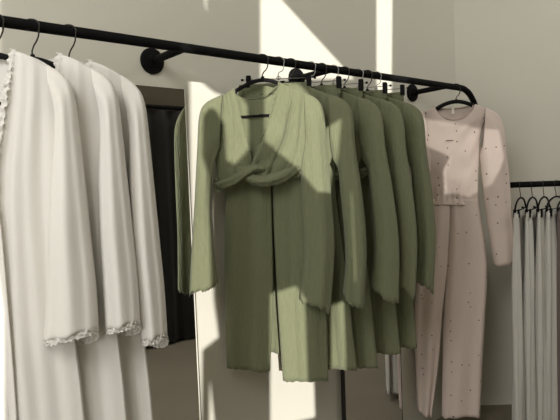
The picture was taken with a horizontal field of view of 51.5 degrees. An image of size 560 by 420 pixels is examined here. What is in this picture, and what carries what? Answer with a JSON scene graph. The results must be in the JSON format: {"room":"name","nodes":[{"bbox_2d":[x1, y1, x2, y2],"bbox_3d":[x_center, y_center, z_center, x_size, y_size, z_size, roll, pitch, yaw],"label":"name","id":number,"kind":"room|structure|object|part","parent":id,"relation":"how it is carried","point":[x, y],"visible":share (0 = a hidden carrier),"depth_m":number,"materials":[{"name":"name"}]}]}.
{"room":"clothing store","nodes":[
{"label":"clothing store","id":0,"kind":"room"},
{"bbox_2d":[0,0,455,419],"bbox_3d":[-1.163,-0.407,1.339,5.740,3.350,0.120,-5,4,-42],"label":"wall","id":1,"kind":"structure","parent":0,"point":[408,38],"depth_m":2.19,"materials":[{"name":"white paint"}]},
{"bbox_2d":[0,15,477,104],"bbox_3d":[-0.334,-0.363,1.858,3.420,0.342,0.214,-5,4,-42],"label":"rail","id":2,"kind":"object","parent":1,"relation":"attached to","point":[152,60],"visible":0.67,"depth_m":1.89,"materials":[{"name":"black metal"}]},
{"bbox_2d":[0,14,8,104],"bbox_3d":[-0.689,-0.367,1.417,0.267,0.225,0.018,-2,3,0],"label":"clothes hanger","id":3,"kind":"object","parent":2,"relation":"hanging from","point":[3,56],"visible":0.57,"depth_m":1.41,"materials":[{"name":"black metal"}]},
{"bbox_2d":[0,48,99,419],"bbox_3d":[-0.677,0.254,1.426,0.465,1.281,0.121,-2,3,0],"label":"dress","id":4,"kind":"object","parent":3,"relation":"hanging from","point":[49,305],"visible":1,"depth_m":1.41,"materials":[{"name":"white fabric"}]},
{"bbox_3d":[-0.759,0.260,1.431,0.207,1.275,0.022,-2,3,6],"label":"panel","id":5,"kind":"part","parent":4,"relation":"part of","materials":[{"name":"white fabric"}]},
{"bbox_2d":[29,18,54,68],"bbox_3d":[-0.626,-0.372,1.473,0.267,0.225,0.018,-2,3,0],"label":"clothes hanger","id":6,"kind":"object","parent":2,"relation":"hanging from","point":[50,63],"visible":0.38,"depth_m":1.47,"materials":[{"name":"black metal"}]},
{"bbox_2d":[0,52,141,419],"bbox_3d":[-0.588,0.248,1.482,0.466,1.281,0.121,-2,3,0],"label":"dress","id":7,"kind":"object","parent":6,"relation":"hanging from","point":[98,109],"visible":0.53,"depth_m":1.46,"materials":[{"name":"white fabric"}]},
{"bbox_3d":[-0.506,0.248,1.481,0.206,1.275,0.025,-2,3,-5],"label":"panel","id":8,"kind":"part","parent":7,"relation":"part of","materials":[{"name":"white fabric"}]},
{"bbox_3d":[-0.588,0.250,1.515,0.370,1.274,0.021,-2,3,0],"label":"panel","id":9,"kind":"part","parent":7,"relation":"part of","materials":[{"name":"white fabric"}]},
{"bbox_2d":[65,24,76,56],"bbox_3d":[-0.555,-0.378,1.536,0.267,0.225,0.018,-2,3,0],"label":"clothes hanger","id":10,"kind":"object","parent":2,"relation":"hanging from","point":[65,24],"visible":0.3,"depth_m":1.53,"materials":[{"name":"grey metal"}]},
{"bbox_2d":[86,59,168,419],"bbox_3d":[-0.531,0.293,1.548,0.466,1.370,0.121,-2,3,0],"label":"dress","id":11,"kind":"object","parent":10,"relation":"hanging from","point":[134,121],"visible":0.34,"depth_m":1.51,"materials":[{"name":"white fabric"}]},
{"bbox_3d":[-0.532,0.294,1.581,0.370,1.363,0.021,-2,3,0],"label":"panel","id":12,"kind":"part","parent":11,"relation":"part of","materials":[{"name":"white fabric"}]},
{"bbox_3d":[-0.350,-0.492,1.837,0.024,0.031,0.181,-5,4,-42],"label":"bracket arm","id":13,"kind":"part","parent":2,"relation":"part of","materials":[{"name":"black metal"}]},
{"bbox_2d":[235,54,287,117],"bbox_3d":[-0.058,-0.424,1.980,0.277,0.215,0.017,-2,3,0],"label":"clothes hanger","id":14,"kind":"object","parent":2,"relation":"hanging from","point":[262,79],"visible":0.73,"depth_m":1.98,"materials":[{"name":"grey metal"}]},
{"bbox_2d":[189,82,333,314],"bbox_3d":[-0.069,-0.027,1.981,0.505,0.807,0.077,-2,3,-3],"label":"green top","id":15,"kind":"object","parent":14,"relation":"hanging from","point":[282,146],"visible":1,"depth_m":1.97,"materials":[{"name":"green fabric"}]},
{"bbox_3d":[-0.160,-0.251,1.972,0.132,0.322,0.022,-2,3,4],"label":"panel","id":16,"kind":"part","parent":15,"relation":"part of","materials":[{"name":"green fabric"}]},
{"bbox_3d":[-0.057,-0.251,1.995,0.336,0.312,0.016,-2,3,0],"label":"panel","id":17,"kind":"part","parent":15,"relation":"part of","materials":[{"name":"green fabric"}]},
{"bbox_3d":[-0.001,-0.269,1.973,0.223,0.326,0.028,-2,3,-4],"label":"panel","id":18,"kind":"part","parent":15,"relation":"part of","materials":[{"name":"green fabric"}]},
{"bbox_2d":[241,56,315,87],"bbox_3d":[-0.006,-0.482,2.025,0.262,0.107,0.021,-2,3,0],"label":"hanger","id":19,"kind":"object","parent":2,"relation":"hanging from","point":[308,77],"visible":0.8,"depth_m":2.02,"materials":[{"name":"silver metal"}]},
{"bbox_2d":[225,82,327,381],"bbox_3d":[-0.025,0.090,2.054,0.366,1.062,0.057,-2,3,0],"label":"trousers","id":20,"kind":"object","parent":19,"relation":"hanging from","point":[303,332],"visible":0.51,"depth_m":2.05,"materials":[{"name":"green fabric"}]},
{"bbox_3d":[-0.105,0.075,2.055,0.206,1.011,0.053,-2,3,0],"label":"trouser leg","id":21,"kind":"part","parent":20,"relation":"part of","materials":[{"name":"green fabric"}]},
{"bbox_3d":[0.069,0.091,2.053,0.178,1.054,0.054,-2,3,0],"label":"trouser leg","id":22,"kind":"part","parent":20,"relation":"part of","materials":[{"name":"green fabric"}]},
{"bbox_2d":[285,58,319,90],"bbox_3d":[0.039,-0.432,2.066,0.277,0.215,0.017,-1,3,16],"label":"clothes hanger","id":23,"kind":"object","parent":2,"relation":"hanging from","point":[290,80],"visible":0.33,"depth_m":2.06,"materials":[{"name":"black metal"}]},
{"bbox_2d":[309,87,366,310],"bbox_3d":[0.039,-0.035,2.079,0.531,0.809,0.088,-1,3,16],"label":"green top","id":24,"kind":"object","parent":23,"relation":"hanging from","point":[339,122],"visible":0.33,"depth_m":2.00,"materials":[{"name":"green fabric"}]},
{"bbox_3d":[0.089,-0.277,2.045,0.223,0.326,0.027,-1,3,12],"label":"panel","id":25,"kind":"part","parent":24,"relation":"part of","materials":[{"name":"green fabric"}]},
{"bbox_2d":[280,61,345,88],"bbox_3d":[0.111,-0.492,2.129,0.262,0.107,0.021,-1,3,16],"label":"hanger","id":26,"kind":"object","parent":2,"relation":"hanging from","point":[338,80],"visible":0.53,"depth_m":2.10,"materials":[{"name":"black metal"}]},
{"bbox_2d":[271,84,356,370],"bbox_3d":[0.092,0.073,2.171,0.362,1.052,0.058,-1,3,16],"label":"trousers","id":27,"kind":"object","parent":26,"relation":"hanging from","point":[341,350],"visible":0.13,"depth_m":2.13,"materials":[{"name":"green fabric"}]},
{"bbox_3d":[0.016,0.058,2.191,0.206,1.002,0.053,-1,3,16],"label":"trouser leg","id":28,"kind":"part","parent":27,"relation":"part of","materials":[{"name":"green fabric"}]},
{"bbox_3d":[0.182,0.076,2.146,0.175,1.044,0.056,-1,3,16],"label":"trouser leg","id":29,"kind":"part","parent":27,"relation":"part of","materials":[{"name":"green fabric"}]},
{"bbox_3d":[0.139,-0.533,2.273,0.024,0.031,0.181,-5,4,-42],"label":"bracket arm","id":30,"kind":"part","parent":2,"relation":"part of","materials":[{"name":"black metal"}]},
{"bbox_2d":[318,63,349,93],"bbox_3d":[0.156,-0.442,2.171,0.277,0.215,0.017,-1,3,17],"label":"clothes hanger","id":31,"kind":"object","parent":2,"relation":"hanging from","point":[321,83],"visible":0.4,"depth_m":2.16,"materials":[{"name":"black metal"}]},
{"bbox_2d":[334,91,399,303],"bbox_3d":[0.164,-0.048,2.180,0.549,0.802,0.085,-1,3,17],"label":"green top","id":32,"kind":"object","parent":31,"relation":"hanging from","point":[367,117],"visible":0.27,"depth_m":2.11,"materials":[{"name":"green fabric"}]},
{"bbox_3d":[0.206,-0.286,2.147,0.222,0.326,0.032,-1,3,17],"label":"panel","id":33,"kind":"part","parent":32,"relation":"part of","materials":[{"name":"green fabric"}]},
{"bbox_2d":[332,65,367,90],"bbox_3d":[0.203,-0.499,2.211,0.262,0.107,0.021,-1,3,17],"label":"hanger","id":34,"kind":"object","parent":2,"relation":"hanging from","point":[361,82],"visible":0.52,"depth_m":2.17,"materials":[{"name":"black metal"}]},
{"bbox_2d":[335,88,377,368],"bbox_3d":[0.184,0.078,2.253,0.361,1.073,0.056,-1,3,14],"label":"trousers","id":35,"kind":"object","parent":34,"relation":"hanging from","point":[362,321],"visible":0.12,"depth_m":2.22,"materials":[{"name":"green fabric"}]},
{"bbox_2d":[341,66,372,96],"bbox_3d":[0.252,-0.450,2.256,0.277,0.215,0.017,-1,3,19],"label":"clothes hanger","id":36,"kind":"object","parent":2,"relation":"hanging from","point":[344,86],"visible":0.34,"depth_m":2.25,"materials":[{"name":"black metal"}]},
{"bbox_2d":[358,93,416,300],"bbox_3d":[0.255,-0.054,2.268,0.540,0.806,0.086,-1,3,19],"label":"green top","id":37,"kind":"object","parent":36,"relation":"hanging from","point":[394,129],"visible":0.27,"depth_m":2.18,"materials":[{"name":"green fabric"}]},
{"bbox_3d":[0.300,-0.294,2.233,0.223,0.326,0.026,-1,3,15],"label":"panel","id":38,"kind":"part","parent":37,"relation":"part of","materials":[{"name":"green fabric"}]},
{"bbox_2d":[357,68,391,93],"bbox_3d":[0.311,-0.508,2.308,0.262,0.107,0.021,-1,3,19],"label":"hanger","id":39,"kind":"object","parent":2,"relation":"hanging from","point":[384,84],"visible":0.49,"depth_m":2.27,"materials":[{"name":"black metal"}]},
{"bbox_2d":[360,90,400,354],"bbox_3d":[0.292,0.056,2.353,0.361,1.050,0.057,-1,3,19],"label":"trousers","id":40,"kind":"object","parent":39,"relation":"hanging from","point":[384,313],"visible":0.1,"depth_m":2.31,"materials":[{"name":"green fabric"}]},
{"bbox_2d":[365,70,392,97],"bbox_3d":[0.354,-0.458,2.348,0.277,0.215,0.017,-1,3,18],"label":"clothes hanger","id":41,"kind":"object","parent":2,"relation":"hanging from","point":[367,89],"visible":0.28,"depth_m":2.34,"materials":[{"name":"black metal"}]},
{"bbox_2d":[386,96,435,293],"bbox_3d":[0.354,-0.061,2.361,0.533,0.809,0.087,-1,3,18],"label":"green top","id":42,"kind":"object","parent":41,"relation":"hanging from","point":[414,125],"visible":0.3,"depth_m":2.28,"materials":[{"name":"green fabric"}]},
{"bbox_3d":[0.404,-0.303,2.326,0.223,0.326,0.027,-1,3,14],"label":"panel","id":43,"kind":"part","parent":42,"relation":"part of","materials":[{"name":"green fabric"}]},
{"bbox_2d":[373,71,408,95],"bbox_3d":[0.395,-0.515,2.382,0.262,0.107,0.021,-1,3,18],"label":"hanger","id":44,"kind":"object","parent":2,"relation":"hanging from","point":[402,87],"visible":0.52,"depth_m":2.34,"materials":[{"name":"black metal"}]},
{"bbox_2d":[386,92,416,348],"bbox_3d":[0.376,0.049,2.425,0.360,1.051,0.052,-1,3,18],"label":"trousers","id":45,"kind":"object","parent":44,"relation":"hanging from","point":[404,308],"visible":0.05,"depth_m":2.39,"materials":[{"name":"green fabric"}]},
{"bbox_3d":[0.728,-0.582,2.800,0.024,0.031,0.181,-5,4,-42],"label":"bracket arm","id":46,"kind":"part","parent":2,"relation":"part of","materials":[{"name":"black metal"}]},
{"bbox_2d":[435,83,474,110],"bbox_3d":[0.845,-0.530,2.787,0.280,0.153,0.021,-2,3,0],"label":"clothes hanger","id":47,"kind":"object","parent":2,"relation":"hanging from","point":[455,101],"visible":0.77,"depth_m":2.78,"materials":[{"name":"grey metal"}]},
{"bbox_2d":[409,104,512,418],"bbox_3d":[0.859,0.261,2.825,0.572,1.539,0.102,-2,3,0],"label":"pajama set","id":48,"kind":"object","parent":47,"relation":"hanging from","point":[452,135],"visible":0.8,"depth_m":2.80,"materials":[{"name":"pink fabric"}]},
{"bbox_3d":[0.752,0.480,2.837,0.191,1.070,0.093,-2,3,0],"label":"trouser leg","id":49,"kind":"part","parent":48,"relation":"part of","materials":[{"name":"pink fabric"}]},
{"bbox_3d":[0.851,-0.262,2.810,0.330,0.482,0.022,-2,3,0],"label":"panel","id":50,"kind":"part","parent":48,"relation":"part of","materials":[{"name":"pink fabric"}]},
{"bbox_3d":[0.851,-0.261,2.784,0.330,0.483,0.032,-2,3,0],"label":"panel","id":51,"kind":"part","parent":48,"relation":"part of","materials":[{"name":"pink fabric"}]},
{"bbox_3d":[0.898,0.486,2.840,0.235,1.085,0.077,-2,3,0],"label":"trouser leg","id":52,"kind":"part","parent":48,"relation":"part of","materials":[{"name":"pink fabric"}]},
{"bbox_2d":[436,404,511,419],"bbox_3d":[1.121,1.228,1.595,9.278,0.100,2.840,-5,4,-42],"label":"floor","id":53,"kind":"structure","parent":0,"point":[487,412],"depth_m":3.12,"materials":[{"name":"grey"}]},
{"bbox_2d":[135,84,200,419],"bbox_3d":[-0.521,0.410,1.824,0.600,1.615,0.023,-5,4,-42],"label":"leaning mirror","id":54,"kind":"object","parent":53,"relation":"on","point":[173,370],"visible":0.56,"depth_m":1.95,"materials":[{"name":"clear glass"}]},
{"bbox_2d":[340,347,402,419],"bbox_3d":[0.412,0.332,2.660,0.410,1.615,0.022,-5,4,-42],"label":"leaning mirror","id":55,"kind":"object","parent":53,"relation":"on","point":[376,393],"visible":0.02,"depth_m":2.68,"materials":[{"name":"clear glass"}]},
{"bbox_2d":[454,0,559,404],"bbox_3d":[3.252,-0.662,3.200,4.600,3.350,0.120,-2,3,0],"label":"wall","id":56,"kind":"structure","parent":0,"point":[507,52],"depth_m":3.15,"materials":[{"name":"white paint"}]},
{"bbox_2d":[510,180,559,187],"bbox_3d":[1.863,-0.156,3.012,1.520,0.080,0.314,-2,3,0],"label":"rail","id":57,"kind":"object","parent":56,"relation":"attached to","point":[534,183],"visible":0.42,"depth_m":2.86,"materials":[{"name":"black metal"}]},
{"bbox_2d":[513,181,525,217],"bbox_3d":[1.191,-0.057,2.877,0.026,0.173,0.339,0,4,31],"label":"hanger","id":58,"kind":"object","parent":57,"relation":"hanging from","point":[520,197],"visible":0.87,"depth_m":2.80,"materials":[{"name":"grey metal"}]},
{"bbox_2d":[511,208,525,419],"bbox_3d":[1.213,0.532,2.908,0.076,1.071,0.341,0,4,31],"label":"trousers","id":59,"kind":"object","parent":58,"relation":"hanging from","point":[517,276],"visible":0.72,"depth_m":2.78,"materials":[{"name":"beige fabric"}]},
{"bbox_3d":[1.258,0.532,2.982,0.076,1.059,0.169,0,4,31],"label":"trouser leg","id":60,"kind":"part","parent":59,"relation":"part of","materials":[{"name":"beige fabric"}]},
{"bbox_2d":[525,181,537,217],"bbox_3d":[1.249,-0.059,2.877,0.026,0.173,0.339,0,4,32],"label":"hanger","id":61,"kind":"object","parent":57,"relation":"hanging from","point":[530,198],"visible":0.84,"depth_m":2.79,"materials":[{"name":"black metal"}]},
{"bbox_2d":[523,208,537,419],"bbox_3d":[1.274,0.530,2.906,0.080,1.071,0.342,0,4,31],"label":"trousers","id":62,"kind":"object","parent":61,"relation":"hanging from","point":[530,223],"visible":0.71,"depth_m":2.78,"materials":[{"name":"beige fabric"}]},
{"bbox_3d":[1.317,0.530,2.981,0.080,1.059,0.169,0,4,32],"label":"trouser leg","id":63,"kind":"part","parent":62,"relation":"part of","materials":[{"name":"beige fabric"}]},
{"bbox_2d":[536,180,550,216],"bbox_3d":[1.307,-0.061,2.876,0.026,0.173,0.339,0,4,33],"label":"hanger","id":64,"kind":"object","parent":57,"relation":"hanging from","point":[541,198],"visible":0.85,"depth_m":2.77,"materials":[{"name":"black metal"}]},
{"bbox_2d":[535,207,549,419],"bbox_3d":[1.323,0.528,2.910,0.074,1.071,0.342,0,4,33],"label":"trousers","id":65,"kind":"object","parent":64,"relation":"hanging from","point":[540,315],"visible":0.56,"depth_m":2.78,"materials":[{"name":"beige fabric"}]},
{"bbox_2d":[545,180,559,216],"bbox_3d":[1.367,-0.063,2.876,0.026,0.173,0.339,1,4,40],"label":"hanger","id":66,"kind":"object","parent":57,"relation":"hanging from","point":[556,196],"visible":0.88,"depth_m":2.78,"materials":[{"name":"black metal"}]},
{"bbox_2d":[556,201,559,215],"bbox_3d":[1.432,-0.065,2.876,0.026,0.173,0.339,1,4,44],"label":"hanger","id":67,"kind":"object","parent":57,"relation":"hanging from","point":[558,204],"visible":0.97,"depth_m":2.77,"materials":[{"name":"black metal"}]},
{"bbox_2d":[545,208,557,419],"bbox_3d":[1.389,0.526,2.907,0.082,1.071,0.343,1,4,40],"label":"trousers","id":68,"kind":"object","parent":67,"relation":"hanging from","point":[551,222],"visible":0.69,"depth_m":2.79,"materials":[{"name":"beige fabric"}]},
{"bbox_2d":[556,210,559,419],"bbox_3d":[1.454,0.524,2.906,0.074,1.071,0.342,1,4,44],"label":"trousers","id":69,"kind":"object","parent":67,"relation":"hanging from","point":[558,216],"visible":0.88,"depth_m":2.79,"materials":[{"name":"fabric"}]}
]}

